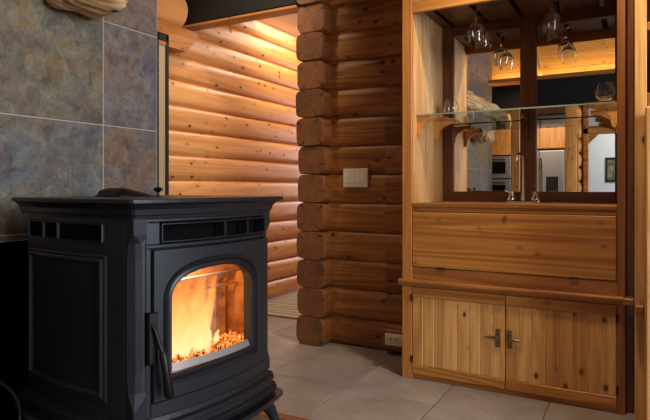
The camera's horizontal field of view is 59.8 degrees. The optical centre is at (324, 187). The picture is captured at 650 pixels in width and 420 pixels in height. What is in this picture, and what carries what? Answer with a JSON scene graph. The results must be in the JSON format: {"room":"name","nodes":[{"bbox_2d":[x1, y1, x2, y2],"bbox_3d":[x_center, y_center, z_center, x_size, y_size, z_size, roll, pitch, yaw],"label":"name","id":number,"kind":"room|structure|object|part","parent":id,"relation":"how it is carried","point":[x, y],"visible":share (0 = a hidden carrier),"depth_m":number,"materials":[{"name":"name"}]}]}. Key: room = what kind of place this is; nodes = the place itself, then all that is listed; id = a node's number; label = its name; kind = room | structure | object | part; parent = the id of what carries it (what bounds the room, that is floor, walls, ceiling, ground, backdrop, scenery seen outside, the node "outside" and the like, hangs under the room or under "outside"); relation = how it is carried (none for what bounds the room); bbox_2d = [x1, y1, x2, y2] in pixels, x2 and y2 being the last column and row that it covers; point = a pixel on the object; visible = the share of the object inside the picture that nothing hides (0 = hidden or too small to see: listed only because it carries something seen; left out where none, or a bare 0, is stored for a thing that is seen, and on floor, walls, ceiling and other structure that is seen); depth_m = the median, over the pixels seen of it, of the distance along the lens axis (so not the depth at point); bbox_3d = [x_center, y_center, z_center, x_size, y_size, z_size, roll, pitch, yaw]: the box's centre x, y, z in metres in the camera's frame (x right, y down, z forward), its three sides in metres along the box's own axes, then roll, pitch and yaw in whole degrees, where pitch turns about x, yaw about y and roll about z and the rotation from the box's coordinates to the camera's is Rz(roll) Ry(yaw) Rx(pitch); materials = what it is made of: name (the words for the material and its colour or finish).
{"room":"log cabin living room","nodes":[
{"label":"log cabin living room","id":0,"kind":"room"},
{"bbox_2d":[0,0,156,419],"bbox_3d":[-2.173,-0.725,1.442,1.000,3.750,3.705,0,0,29],"label":"wall","id":1,"kind":"structure","parent":0,"point":[78,92],"depth_m":2.45,"materials":[{"name":"tile"}]},
{"bbox_2d":[47,0,127,18],"bbox_3d":[-1.724,-0.923,0.894,0.360,0.563,3.704,0,0,29],"label":"mantel shelf","id":2,"kind":"object","parent":1,"relation":"attached to","point":[95,9],"visible":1,"depth_m":2.29,"materials":[{"name":"brown wood"}]},
{"bbox_2d":[157,0,187,26],"bbox_3d":[-1.558,-1.600,4.129,0.290,0.700,1.300,0,0,29],"label":"wall log header","id":3,"kind":"structure","parent":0,"point":[175,12],"depth_m":4.50,"materials":[{"name":"brown wood"}]},
{"bbox_2d":[157,19,201,53],"bbox_3d":[-1.452,-1.202,4.162,0.135,0.185,1.460,0,0,29],"label":"trim","id":4,"kind":"structure","parent":3,"relation":"attached to","point":[181,39],"depth_m":4.52,"materials":[{"name":"brown wood"}]},
{"bbox_2d":[169,20,308,298],"bbox_3d":[-1.307,-0.270,4.733,0.212,2.840,9.000,0,0,29],"label":"wall","id":5,"kind":"structure","parent":0,"point":[233,119],"depth_m":5.47,"materials":[{"name":"brown wood"}]},
{"bbox_2d":[157,31,168,194],"bbox_3d":[-1.506,-0.035,4.029,0.110,2.330,0.975,0,0,29],"label":"window","id":6,"kind":"structure","parent":5,"relation":"in","point":[162,51],"depth_m":4.38,"materials":[{"name":"black paint"}]},
{"bbox_2d":[159,44,164,194],"bbox_3d":[-1.472,-0.045,4.021,0.015,2.190,0.895,0,0,29],"label":"blind","id":7,"kind":"object","parent":6,"relation":"attached to","point":[161,47],"depth_m":4.39,"materials":[{"name":"beige fabric"}]},
{"bbox_2d":[260,13,300,36],"bbox_3d":[0.253,-1.720,6.468,1.350,0.060,4.230,0,0,29],"label":"ceiling","id":8,"kind":"structure","parent":0,"point":[287,23],"depth_m":5.77,"materials":[{"name":"paint"}]},
{"bbox_2d":[296,0,332,345],"bbox_3d":[0.967,-0.722,6.065,0.251,3.745,4.460,0,0,29],"label":"wall","id":9,"kind":"structure","parent":0,"point":[314,20],"depth_m":4.13,"materials":[{"name":"brown wood"}]},
{"bbox_2d":[182,0,301,30],"bbox_3d":[-0.703,-1.965,4.509,1.185,1.270,0.125,0,0,29],"label":"beam","id":10,"kind":"structure","parent":9,"relation":"attached to","point":[202,14],"depth_m":4.48,"materials":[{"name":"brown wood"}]},
{"bbox_2d":[268,291,634,419],"bbox_3d":[0.243,1.180,0.437,10.400,0.060,16.000,0,0,29],"label":"floor","id":11,"kind":"structure","parent":0,"point":[328,381],"depth_m":3.16,"materials":[{"name":"tile"}]},
{"bbox_2d":[250,411,308,419],"bbox_3d":[-0.876,1.040,1.058,1.620,0.220,2.917,0,0,29],"label":"raised hearth","id":12,"kind":"object","parent":11,"relation":"on","point":[261,416],"visible":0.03,"depth_m":2.29,"materials":[{"name":"wood"}]},
{"bbox_2d":[0,380,21,419],"bbox_3d":[-1.247,0.732,1.667,0.332,0.396,0.532,0,0,29],"label":"rack","id":13,"kind":"object","parent":12,"relation":"on","point":[2,383],"visible":1,"depth_m":1.80,"materials":[{"name":"metal"}]},
{"bbox_2d":[11,187,282,419],"bbox_3d":[-0.606,0.464,2.067,0.714,0.933,0.766,0,0,34],"label":"stove","id":14,"kind":"object","parent":12,"relation":"on","point":[142,306],"visible":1,"depth_m":1.80,"materials":[{"name":"metal"}]},
{"bbox_3d":[-0.850,0.427,1.824,0.443,0.445,0.028,0,0,35],"label":"panel","id":15,"kind":"part","parent":14,"relation":"part of","materials":[{"name":"metal"}]},
{"bbox_3d":[-0.759,0.016,2.139,0.150,0.034,0.150,0,0,34],"label":"hopper lid","id":16,"kind":"part","parent":14,"relation":"part of","materials":[{"name":"metal"}]},
{"bbox_3d":[-0.570,0.394,1.694,0.067,0.603,0.051,0,0,34],"label":"corner post","id":17,"kind":"part","parent":14,"relation":"part of","materials":[{"name":"metal"}]},
{"bbox_3d":[-0.610,0.735,2.070,0.683,0.082,0.748,0,0,34],"label":"moulding","id":18,"kind":"part","parent":14,"relation":"part of","materials":[{"name":"metal"}]},
{"bbox_3d":[-0.519,0.450,1.691,0.034,0.156,0.019,0,0,-43],"label":"latch plate","id":19,"kind":"part","parent":14,"relation":"part of","materials":[{"name":"metal"}]},
{"bbox_3d":[-0.497,0.451,1.681,0.047,0.093,0.016,0,0,7],"label":"latch lever","id":20,"kind":"part","parent":14,"relation":"part of","materials":[{"name":"metal"}]},
{"bbox_3d":[-0.625,0.015,2.115,0.036,0.036,0.036,0,0,34],"label":"knob","id":21,"kind":"part","parent":14,"relation":"part of","materials":[{"name":"metal"}]},
{"bbox_3d":[-0.367,0.435,1.919,0.068,0.506,0.570,0,0,34],"label":"door","id":22,"kind":"part","parent":14,"relation":"part of","materials":[{"name":"metal"}]},
{"bbox_3d":[-0.372,0.412,1.896,0.070,0.380,0.434,0,0,34],"label":"arch frame","id":23,"kind":"part","parent":14,"relation":"part of","materials":[{"name":"metal"}]},
{"bbox_3d":[-0.248,0.394,2.178,0.067,0.603,0.051,0,0,34],"label":"corner post","id":24,"kind":"part","parent":14,"relation":"part of","materials":[{"name":"metal"}]},
{"bbox_3d":[-0.224,0.852,2.184,0.067,0.155,0.119,0,0,43],"label":"leg","id":25,"kind":"part","parent":14,"relation":"part of","materials":[{"name":"metal"}]},
{"bbox_2d":[268,294,301,318],"bbox_3d":[0.171,1.143,6.085,0.820,0.010,2.400,0,0,29],"label":"hallway rug","id":26,"kind":"object","parent":11,"relation":"on","point":[286,307],"visible":0.06,"depth_m":5.34,"materials":[{"name":"beige carpet"}]},
{"bbox_2d":[398,0,633,414],"bbox_3d":[1.149,-0.160,3.400,1.252,2.620,0.699,0,0,29],"label":"bar cabinet","id":27,"kind":"object","parent":11,"relation":"on","point":[534,301],"visible":0.98,"depth_m":3.35,"materials":[{"name":"brown wood"}]},
{"bbox_3d":[0.680,-0.175,3.709,0.020,2.590,0.614,0,0,29],"label":"panel","id":28,"kind":"part","parent":27,"relation":"part of","materials":[{"name":"brown wood"}]},
{"bbox_3d":[0.767,0.626,3.284,0.542,0.060,0.021,0,0,29],"label":"door rail","id":29,"kind":"part","parent":27,"relation":"part of","materials":[{"name":"brown wood"}]},
{"bbox_3d":[0.767,1.092,3.284,0.542,0.056,0.021,0,0,29],"label":"door rail","id":30,"kind":"part","parent":27,"relation":"part of","materials":[{"name":"brown wood"}]},
{"bbox_3d":[0.767,0.860,3.284,0.541,0.411,0.016,0,0,29],"label":"door","id":31,"kind":"part","parent":27,"relation":"part of","materials":[{"name":"brown wood"}]},
{"bbox_2d":[467,4,484,43],"bbox_3d":[0.910,-1.003,3.408,0.104,0.254,0.104,0,0,29],"label":"wine glass","id":32,"kind":"object","parent":27,"relation":"hanging from","point":[476,32],"visible":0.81,"depth_m":3.37,"materials":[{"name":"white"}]},
{"bbox_3d":[0.910,-1.068,3.408,0.080,0.123,0.080,0,0,29],"label":"stem","id":33,"kind":"part","parent":32,"relation":"part of","materials":[{"name":"clear glass"}]},
{"bbox_2d":[467,21,484,43],"bbox_3d":[0.910,-0.941,3.408,0.104,0.130,0.104,0,0,29],"label":"bowl","id":34,"kind":"object","parent":32,"relation":"on","point":[476,32],"depth_m":3.37,"materials":[{"name":"clear glass"}]},
{"bbox_2d":[475,9,491,50],"bbox_3d":[0.998,-1.003,3.565,0.104,0.254,0.104,0,0,29],"label":"wine glass","id":35,"kind":"object","parent":27,"relation":"hanging from","point":[486,44],"visible":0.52,"depth_m":3.53,"materials":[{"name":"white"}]},
{"bbox_2d":[475,28,491,50],"bbox_3d":[0.998,-0.941,3.565,0.104,0.130,0.104,0,0,29],"label":"bowl","id":36,"kind":"object","parent":35,"relation":"on","point":[486,44],"depth_m":3.53,"materials":[{"name":"clear glass"}]},
{"bbox_3d":[1.013,0.334,3.157,1.100,0.440,0.028,0,0,29],"label":"rail","id":37,"kind":"part","parent":27,"relation":"part of","materials":[{"name":"brown wood"}]},
{"bbox_2d":[412,201,616,209],"bbox_3d":[1.154,0.102,3.410,1.100,0.024,0.619,0,0,29],"label":"countertop","id":38,"kind":"structure","parent":27,"relation":"on","point":[449,204],"depth_m":3.16,"materials":[{"name":"brown wood"}]},
{"bbox_2d":[505,152,541,202],"bbox_3d":[1.164,-0.060,3.333,0.211,0.300,0.119,0,0,29],"label":"bar faucet","id":39,"kind":"object","parent":38,"relation":"on","point":[511,198],"visible":0.99,"depth_m":3.35,"materials":[{"name":"silver metal"}]},
{"bbox_3d":[1.116,0.041,3.398,0.064,0.067,0.051,0,0,29],"label":"handle","id":40,"kind":"part","parent":39,"relation":"part of","materials":[{"name":"silver metal"}]},
{"bbox_3d":[1.155,-0.068,3.334,0.037,0.285,0.115,0,0,42],"label":"spout","id":41,"kind":"part","parent":39,"relation":"part of","materials":[{"name":"silver metal"}]},
{"bbox_3d":[1.181,0.080,3.362,0.190,0.020,0.052,0,0,29],"label":"plate","id":42,"kind":"part","parent":39,"relation":"part of","materials":[{"name":"silver metal"}]},
{"bbox_3d":[1.245,0.041,3.326,0.064,0.067,0.051,0,0,29],"label":"handle","id":43,"kind":"part","parent":39,"relation":"part of","materials":[{"name":"silver metal"}]},
{"bbox_2d":[496,203,550,203],"bbox_3d":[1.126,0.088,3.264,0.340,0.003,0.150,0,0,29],"label":"bar sink","id":44,"kind":"object","parent":38,"relation":"in","point":[496,203],"visible":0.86,"depth_m":3.19,"materials":[{"name":"silver metal"}]},
{"bbox_3d":[0.997,0.570,3.127,1.252,0.040,0.075,0,0,29],"label":"ledge moulding","id":45,"kind":"part","parent":27,"relation":"part of","materials":[{"name":"brown wood"}]},
{"bbox_2d":[416,101,616,123],"bbox_3d":[1.165,-0.446,3.428,1.094,0.008,0.526,0,0,29],"label":"glass shelf","id":46,"kind":"object","parent":27,"relation":"on","point":[570,110],"visible":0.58,"depth_m":3.35,"materials":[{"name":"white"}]},
{"bbox_2d":[443,99,458,112],"bbox_3d":[0.832,-0.515,3.726,0.100,0.130,0.100,0,0,29],"label":"brandy snifter","id":47,"kind":"object","parent":46,"relation":"on","point":[451,105],"visible":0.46,"depth_m":3.69,"materials":[{"name":"clear glass"}]},
{"bbox_2d":[595,82,614,101],"bbox_3d":[1.544,-0.515,3.112,0.100,0.130,0.100,0,0,29],"label":"brandy snifter","id":48,"kind":"object","parent":46,"relation":"on","point":[605,91],"visible":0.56,"depth_m":3.08,"materials":[{"name":"clear glass"}]},
{"bbox_2d":[443,1,616,202],"bbox_3d":[1.327,-0.520,3.668,1.150,1.260,0.040,0,0,29],"label":"mirror","id":49,"kind":"object","parent":27,"relation":"attached to","point":[570,159],"depth_m":3.65,"materials":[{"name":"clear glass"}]},
{"bbox_2d":[542,0,560,34],"bbox_3d":[1.283,-1.003,3.200,0.104,0.254,0.104,0,0,29],"label":"wine glass","id":50,"kind":"object","parent":27,"relation":"hanging from","point":[551,22],"visible":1,"depth_m":3.16,"materials":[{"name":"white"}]},
{"bbox_2d":[547,0,564,41],"bbox_3d":[1.371,-1.003,3.357,0.104,0.254,0.104,0,0,29],"label":"wine glass","id":51,"kind":"object","parent":27,"relation":"hanging from","point":[559,37],"visible":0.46,"depth_m":3.32,"materials":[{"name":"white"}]},
{"bbox_2d":[547,20,564,41],"bbox_3d":[1.371,-0.941,3.357,0.104,0.130,0.104,0,0,29],"label":"bowl","id":52,"kind":"object","parent":51,"relation":"on","point":[559,37],"depth_m":3.32,"materials":[{"name":"clear glass"}]},
{"bbox_3d":[1.248,0.626,3.017,0.550,0.060,0.021,0,0,29],"label":"door rail","id":53,"kind":"part","parent":27,"relation":"part of","materials":[{"name":"brown wood"}]},
{"bbox_3d":[1.248,1.092,3.017,0.550,0.056,0.021,0,0,29],"label":"door rail","id":54,"kind":"part","parent":27,"relation":"part of","materials":[{"name":"brown wood"}]},
{"bbox_3d":[1.248,0.860,3.017,0.549,0.411,0.016,0,0,29],"label":"door","id":55,"kind":"part","parent":27,"relation":"part of","materials":[{"name":"brown wood"}]},
{"bbox_2d":[635,0,649,419],"bbox_3d":[1.818,-0.160,2.464,0.820,2.620,0.525,0,0,29],"label":"display cabinet","id":56,"kind":"object","parent":11,"relation":"on","point":[642,7],"visible":1,"depth_m":2.68,"materials":[{"name":"brown wood"}]},
{"bbox_3d":[1.706,0.370,2.241,0.759,1.440,0.025,0,0,29],"label":"door","id":57,"kind":"part","parent":56,"relation":"part of","materials":[{"name":"brown wood"}]},
{"bbox_3d":[1.838,-0.900,2.511,0.710,0.900,0.006,0,0,29],"label":"glass pane","id":58,"kind":"part","parent":56,"relation":"part of","materials":[{"name":"clear glass"}]},
{"bbox_3d":[1.838,-0.400,2.510,0.710,0.100,0.025,0,0,29],"label":"rail","id":59,"kind":"part","parent":56,"relation":"part of","materials":[{"name":"brown wood"}]},
{"bbox_2d":[322,0,634,376],"bbox_3d":[1.351,-0.725,3.661,3.000,3.750,0.387,0,0,29],"label":"wall","id":60,"kind":"structure","parent":0,"point":[365,230],"depth_m":4.04,"materials":[{"name":"brown wood"}]},
{"bbox_2d":[343,168,367,186],"bbox_3d":[0.220,-0.072,4.073,0.198,0.135,0.020,0,0,29],"label":"light switch","id":61,"kind":"object","parent":60,"relation":"attached to","point":[351,177],"visible":1,"depth_m":4.06,"materials":[{"name":"plastic"}]},
{"bbox_2d":[383,327,401,349],"bbox_3d":[0.477,1.029,3.892,0.132,0.141,0.065,0,0,29],"label":"wall outlet","id":62,"kind":"object","parent":60,"relation":"attached to","point":[392,337],"visible":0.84,"depth_m":3.86,"materials":[{"name":"plastic"}]},
{"bbox_2d":[385,333,401,346],"bbox_3d":[0.471,1.040,3.868,0.130,0.080,0.009,0,0,29],"label":"outlet plate","id":63,"kind":"object","parent":62,"relation":"attached to","point":[391,339],"depth_m":3.86,"materials":[{"name":"plastic"}]},
{"bbox_2d":[394,337,398,343],"bbox_3d":[0.486,1.040,3.853,0.032,0.044,0.004,0,0,29],"label":"socket","id":64,"kind":"object","parent":62,"relation":"attached to","point":[396,339],"depth_m":3.85,"materials":[{"name":"white plastic"}]}
]}

